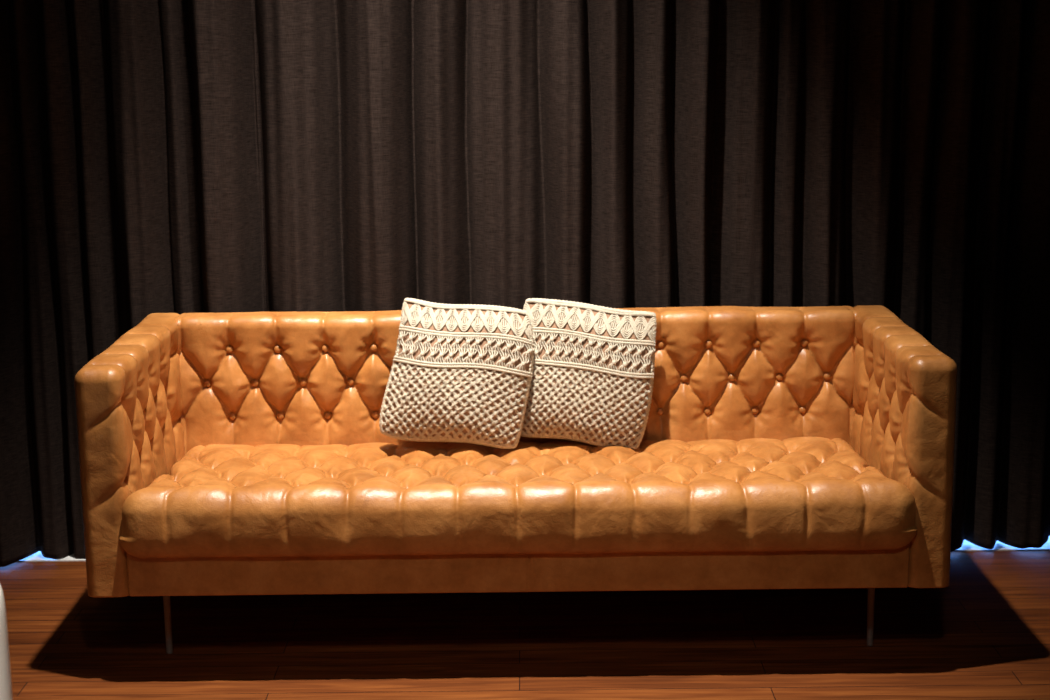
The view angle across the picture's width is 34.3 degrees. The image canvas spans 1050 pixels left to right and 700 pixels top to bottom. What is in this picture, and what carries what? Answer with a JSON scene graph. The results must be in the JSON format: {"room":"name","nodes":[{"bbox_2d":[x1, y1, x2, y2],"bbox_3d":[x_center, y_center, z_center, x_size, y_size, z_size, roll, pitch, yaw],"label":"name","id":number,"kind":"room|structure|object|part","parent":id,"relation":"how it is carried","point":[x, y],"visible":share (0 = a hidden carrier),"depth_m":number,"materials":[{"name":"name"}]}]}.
{"room":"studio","nodes":[
{"label":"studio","id":0,"kind":"room"},
{"bbox_2d":[0,550,1049,699],"bbox_3d":[-0.008,1.414,1.852,5.265,0.080,8.600,-1,11,0],"label":"floor","id":1,"kind":"structure","parent":0,"point":[984,635],"depth_m":4.75,"materials":[{"name":"brown wood"}]},
{"bbox_2d":[0,584,12,699],"bbox_3d":[-1.398,0.783,3.509,0.655,0.568,0.730,-1,11,0],"label":"armchair","id":2,"kind":"object","parent":1,"relation":"on","point":[5,670],"visible":1,"depth_m":3.52,"materials":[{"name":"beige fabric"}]},
{"bbox_2d":[74,305,956,653],"bbox_3d":[-0.020,0.368,4.828,2.268,0.845,0.933,-1,11,0],"label":"sofa","id":3,"kind":"object","parent":1,"relation":"on","point":[237,453],"visible":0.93,"depth_m":4.45,"materials":[{"name":"orange leather"}]},
{"bbox_3d":[-1.092,0.263,4.828,0.126,0.611,0.888,-1,11,0],"label":"armrest","id":4,"kind":"part","parent":3,"relation":"part of","materials":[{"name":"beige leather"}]},
{"bbox_3d":[-0.981,0.721,4.670,0.048,0.234,0.048,-1,11,0],"label":"leg","id":5,"kind":"part","parent":3,"relation":"part of","materials":[{"name":"metal"}]},
{"bbox_2d":[379,298,533,448],"bbox_3d":[-0.201,0.073,4.963,0.453,0.430,0.178,0,11,3],"label":"throw pillow","id":6,"kind":"object","parent":3,"relation":"on","point":[460,373],"visible":1,"depth_m":4.93,"materials":[{"name":"beige fabric"}]},
{"bbox_3d":[-0.022,0.148,5.189,2.086,0.549,0.137,-1,11,0],"label":"backrest","id":7,"kind":"part","parent":3,"relation":"part of","materials":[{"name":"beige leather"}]},
{"bbox_2d":[119,436,916,557],"bbox_3d":[-0.018,0.369,4.771,2.067,0.189,0.821,-1,11,0],"label":"seat cushion","id":8,"kind":"object","parent":3,"relation":"on","point":[186,496],"depth_m":4.39,"materials":[{"name":"orange leather"}]},
{"bbox_3d":[-0.018,0.490,4.860,2.040,0.127,0.862,-1,11,0],"label":"frame","id":9,"kind":"part","parent":3,"relation":"part of","materials":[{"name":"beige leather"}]},
{"bbox_2d":[520,298,656,448],"bbox_3d":[0.171,0.076,5.013,0.423,0.438,0.154,1,11,9],"label":"throw pillow","id":10,"kind":"object","parent":3,"relation":"on","point":[592,382],"visible":0.84,"depth_m":4.98,"materials":[{"name":"beige fabric"}]},
{"bbox_3d":[0.949,0.699,4.670,0.048,0.234,0.048,-1,11,0],"label":"leg","id":11,"kind":"part","parent":3,"relation":"part of","materials":[{"name":"metal"}]},
{"bbox_3d":[1.050,0.239,4.828,0.126,0.611,0.888,-1,11,0],"label":"armrest","id":12,"kind":"part","parent":3,"relation":"part of","materials":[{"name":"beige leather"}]},
{"bbox_2d":[17,536,1049,561],"bbox_3d":[-0.017,0.621,5.737,5.265,0.004,0.470,-1,11,0],"label":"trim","id":13,"kind":"structure","parent":1,"relation":"on","point":[966,546],"depth_m":5.52,"materials":[{"name":"blue"}]},
{"bbox_3d":[-0.062,-3.386,0.924,5.465,0.100,8.800,-1,11,0],"label":"ceiling","id":14,"kind":"structure","parent":0,"visible":0},
{"bbox_2d":[0,0,1049,566],"bbox_3d":[-0.043,-1.678,5.036,5.204,4.776,0.218,-1,11,0],"label":"curtain","id":15,"kind":"object","parent":14,"relation":"hanging from","point":[157,156],"visible":0.5,"depth_m":5.26,"materials":[{"name":"grey fabric"}]}
]}

